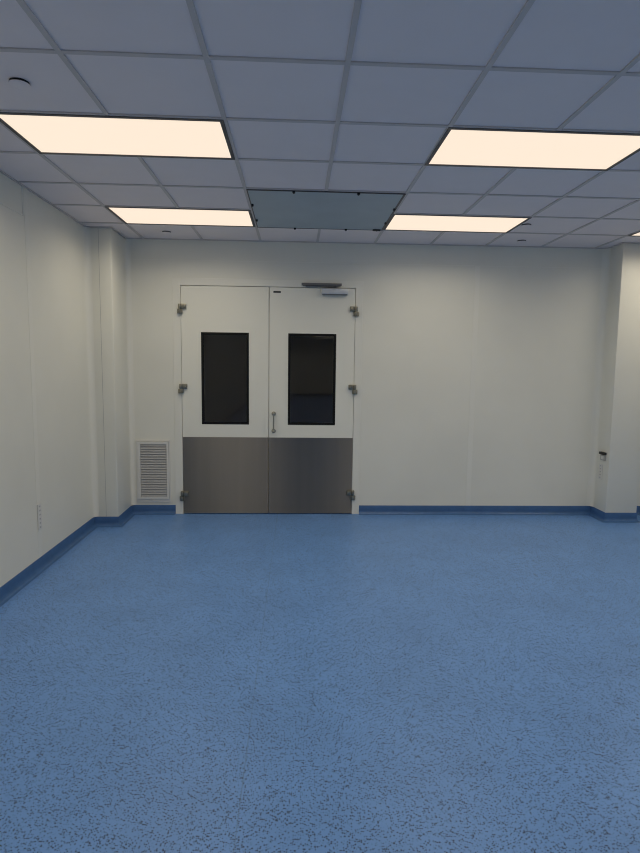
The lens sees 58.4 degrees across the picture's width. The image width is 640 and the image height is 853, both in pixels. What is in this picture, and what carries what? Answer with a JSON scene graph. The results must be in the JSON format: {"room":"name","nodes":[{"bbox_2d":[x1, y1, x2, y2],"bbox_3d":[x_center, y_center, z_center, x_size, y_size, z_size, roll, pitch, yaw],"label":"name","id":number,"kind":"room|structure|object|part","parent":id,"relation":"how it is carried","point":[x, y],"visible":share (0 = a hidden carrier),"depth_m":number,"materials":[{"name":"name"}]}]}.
{"room":"clean room","nodes":[
{"label":"clean room","id":0,"kind":"room"},
{"bbox_2d":[0,173,91,586],"bbox_3d":[-1.879,0.782,-5.871,0.100,3.040,24.518,0,6,-2],"label":"wall","id":1,"kind":"structure","parent":0,"point":[56,240],"depth_m":4.64,"materials":[{"name":"white paint"}]},
{"bbox_2d":[0,186,23,215],"bbox_3d":[-1.774,-0.465,-6.900,0.005,0.216,22.537,0,6,-2],"label":"trim","id":2,"kind":"structure","parent":1,"relation":"attached to","point":[7,206],"depth_m":4.27,"materials":[{"name":"white"}]},
{"bbox_2d":[23,187,41,557],"bbox_3d":[-2.249,-0.372,4.487,0.002,2.880,0.065,0,6,-2],"label":"trim","id":3,"kind":"structure","parent":1,"relation":"attached to","point":[25,195],"depth_m":4.47,"materials":[{"name":"white"}]},
{"bbox_2d":[37,503,41,529],"bbox_3d":[-2.256,0.726,4.607,0.007,0.210,0.062,0,6,-2],"label":"wall plate","id":4,"kind":"object","parent":1,"relation":"attached to","point":[39,510],"visible":1,"depth_m":4.60,"materials":[{"name":"white plastic"}]},
{"bbox_2d":[83,226,98,517],"bbox_3d":[-2.274,-0.504,5.692,0.050,2.880,0.050,0,6,-2],"label":"trim","id":5,"kind":"structure","parent":1,"relation":"attached to","point":[86,230],"depth_m":5.70,"materials":[{"name":"white"}]},
{"bbox_2d":[98,237,106,516],"bbox_3d":[-2.176,-0.506,5.721,0.003,2.880,0.002,0,6,-2],"label":"trim","id":6,"kind":"structure","parent":1,"relation":"attached to","point":[98,237],"depth_m":5.71,"materials":[{"name":"grey"}]},
{"bbox_2d":[0,505,639,606],"bbox_3d":[1.732,2.271,-5.561,7.165,0.099,24.318,0,6,-2],"label":"baseboard","id":7,"kind":"structure","parent":1,"relation":"attached to","point":[604,517],"depth_m":6.38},
{"bbox_2d":[90,227,130,516],"bbox_3d":[-2.188,-0.483,5.971,0.245,2.980,0.494,0,6,-2],"label":"pillar","id":8,"kind":"structure","parent":0,"point":[109,260],"depth_m":5.78,"materials":[{"name":"white paint"}]},
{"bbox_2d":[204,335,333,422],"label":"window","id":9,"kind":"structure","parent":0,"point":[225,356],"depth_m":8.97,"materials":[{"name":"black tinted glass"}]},
{"bbox_2d":[0,512,639,852],"bbox_3d":[1.731,2.383,-5.569,7.365,0.120,24.478,0,6,-2],"label":"floor","id":10,"kind":"structure","parent":0,"point":[268,682],"depth_m":2.98,"materials":[{"name":"plastic"}]},
{"bbox_2d":[0,0,639,248],"bbox_3d":[1.769,-0.709,-5.886,7.365,0.143,24.518,0,6,-2],"label":"ceiling","id":11,"kind":"structure","parent":0,"point":[309,95],"depth_m":2.80,"materials":[{"name":"tile"}]},
{"bbox_2d":[8,77,30,89],"bbox_3d":[-1.413,-1.614,2.691,0.094,0.015,0.094,0,6,-2],"label":"sprinkler cover","id":12,"kind":"object","parent":11,"relation":"attached to","point":[19,83],"visible":1,"depth_m":2.68,"materials":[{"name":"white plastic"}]},
{"bbox_2d":[0,112,234,159],"bbox_3d":[-1.140,-1.694,3.330,1.223,0.034,0.610,0,6,-2],"label":"recessed light","id":13,"kind":"object","parent":11,"relation":"in","point":[59,134],"visible":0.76,"depth_m":3.30,"materials":[{"name":"white plastic"}]},
{"bbox_2d":[104,206,254,226],"bbox_3d":[-1.213,-1.892,5.135,1.223,0.034,0.610,0,6,-2],"label":"recessed light","id":14,"kind":"object","parent":11,"relation":"in","point":[128,215],"visible":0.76,"depth_m":5.12,"materials":[{"name":"white plastic"}]},
{"bbox_2d":[246,189,405,231],"bbox_3d":[0.026,-1.837,4.900,1.204,0.042,1.198,0,6,-2],"label":"ceiling panel","id":15,"kind":"object","parent":11,"relation":"attached to","point":[296,209],"visible":1,"depth_m":4.79,"materials":[{"name":"metal"}]},
{"bbox_2d":[383,214,531,232],"bbox_3d":[1.228,-1.875,5.258,1.223,0.034,0.610,0,6,-2],"label":"recessed light","id":16,"kind":"object","parent":11,"relation":"in","point":[397,222],"visible":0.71,"depth_m":5.24,"materials":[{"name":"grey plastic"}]},
{"bbox_2d":[521,223,531,226],"bbox_3d":[1.903,-1.854,5.276,0.094,0.015,0.094,0,6,-2],"label":"sprinkler cover","id":17,"kind":"object","parent":11,"relation":"attached to","point":[527,224],"visible":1,"depth_m":5.26,"materials":[{"name":"metal"}]},
{"bbox_2d":[424,127,639,170],"bbox_3d":[1.301,-1.677,3.453,1.223,0.034,0.610,0,6,-2],"label":"recessed light","id":18,"kind":"object","parent":11,"relation":"in","point":[458,147],"visible":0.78,"depth_m":3.43,"materials":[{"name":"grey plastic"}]},
{"bbox_2d":[628,231,639,236],"bbox_3d":[3.655,-1.858,5.380,1.223,0.034,0.610,0,6,-2],"label":"recessed light","id":19,"kind":"object","parent":11,"relation":"in","point":[637,234],"visible":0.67,"depth_m":5.59,"materials":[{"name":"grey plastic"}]},
{"bbox_2d":[131,239,639,505],"bbox_3d":[1.257,-0.518,6.406,7.165,3.040,0.100,0,6,-2],"label":"wall","id":20,"kind":"structure","parent":0,"point":[538,324],"depth_m":6.33,"materials":[{"name":"white paint"}]},
{"bbox_2d":[124,238,136,505],"bbox_3d":[-2.049,-0.556,6.192,0.050,2.880,0.050,0,6,-2],"label":"trim","id":21,"kind":"structure","parent":20,"relation":"attached to","point":[128,282],"depth_m":6.20,"materials":[{"name":"white"}]},
{"bbox_2d":[136,440,170,501],"bbox_3d":[-1.843,0.495,6.330,0.370,0.692,0.022,0,6,-2],"label":"air vent","id":22,"kind":"object","parent":20,"relation":"in","point":[153,470],"visible":1,"depth_m":6.33,"materials":[{"name":"white metal"}]},
{"bbox_3d":[-1.847,0.815,6.371,0.346,0.024,0.008,0,6,-2],"label":"rail","id":23,"kind":"part","parent":22,"relation":"part of","materials":[{"name":"white metal"}]},
{"bbox_2d":[177,286,268,512],"bbox_3d":[-1.058,-0.268,6.285,0.982,2.493,0.094,0,6,-2],"label":"door","id":24,"kind":"structure","parent":20,"relation":"in","point":[226,464],"depth_m":6.31,"materials":[{"name":"white metal"}]},
{"bbox_3d":[-1.048,0.543,6.375,0.940,0.856,0.002,0,6,-2],"label":"kick plate","id":25,"kind":"part","parent":24,"relation":"part of","materials":[{"name":"metal"}]},
{"bbox_2d":[172,278,362,513],"bbox_3d":[-0.572,-0.305,6.347,2.054,2.585,0.096,0,6,-2],"label":"trim","id":26,"kind":"structure","parent":20,"relation":"attached to","point":[177,283],"depth_m":6.25,"materials":[{"name":"white metal"}]},
{"bbox_2d":[269,283,358,512],"bbox_3d":[-0.074,-0.283,6.312,0.971,2.541,0.118,0,6,-2],"label":"door","id":27,"kind":"structure","parent":20,"relation":"in","point":[310,463],"depth_m":6.34,"materials":[{"name":"white metal"}]},
{"bbox_3d":[-0.105,0.551,6.414,0.929,0.856,0.002,0,6,-2],"label":"kick plate","id":28,"kind":"part","parent":27,"relation":"part of","materials":[{"name":"metal"}]},
{"bbox_3d":[0.022,-1.502,6.170,0.352,0.031,0.024,0,6,-2],"label":"closer arm","id":29,"kind":"part","parent":27,"relation":"part of","materials":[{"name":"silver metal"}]},
{"bbox_2d":[139,259,602,268],"bbox_3d":[0.543,-1.761,6.189,5.150,0.006,0.003,0,6,-2],"label":"trim","id":30,"kind":"structure","parent":20,"relation":"attached to","point":[139,259],"depth_m":6.18,"materials":[{"name":"white"}]},
{"bbox_2d":[465,266,479,505],"bbox_3d":[1.703,-0.423,6.382,0.055,2.667,0.004,0,6,-2],"label":"trim","id":31,"kind":"structure","parent":20,"relation":"attached to","point":[477,268],"depth_m":6.38,"materials":[{"name":"white"}]},
{"bbox_2d":[586,248,610,506],"bbox_3d":[3.114,-0.514,6.401,0.060,2.880,0.060,0,6,-2],"label":"trim","id":32,"kind":"structure","parent":20,"relation":"attached to","point":[606,253],"depth_m":6.41,"materials":[{"name":"white"}]},
{"bbox_2d":[594,243,639,512],"bbox_3d":[3.323,-0.450,6.294,0.350,2.980,0.304,0,6,-2],"label":"pillar","id":33,"kind":"structure","parent":0,"point":[619,426],"depth_m":6.18,"materials":[{"name":"white paint"}]},
{"bbox_2d":[598,463,602,479],"bbox_3d":[3.133,0.503,6.389,0.007,0.170,0.075,0,6,-2],"label":"wall plate","id":34,"kind":"object","parent":33,"relation":"attached to","point":[600,465],"visible":1,"depth_m":6.38,"materials":[{"name":"white plastic"}]},
{"bbox_2d":[599,451,606,460],"bbox_3d":[3.123,0.328,6.324,0.034,0.092,0.104,0,6,-2],"label":"wall socket","id":35,"kind":"object","parent":33,"relation":"attached to","point":[602,454],"visible":1,"depth_m":6.30,"materials":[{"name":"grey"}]}
]}

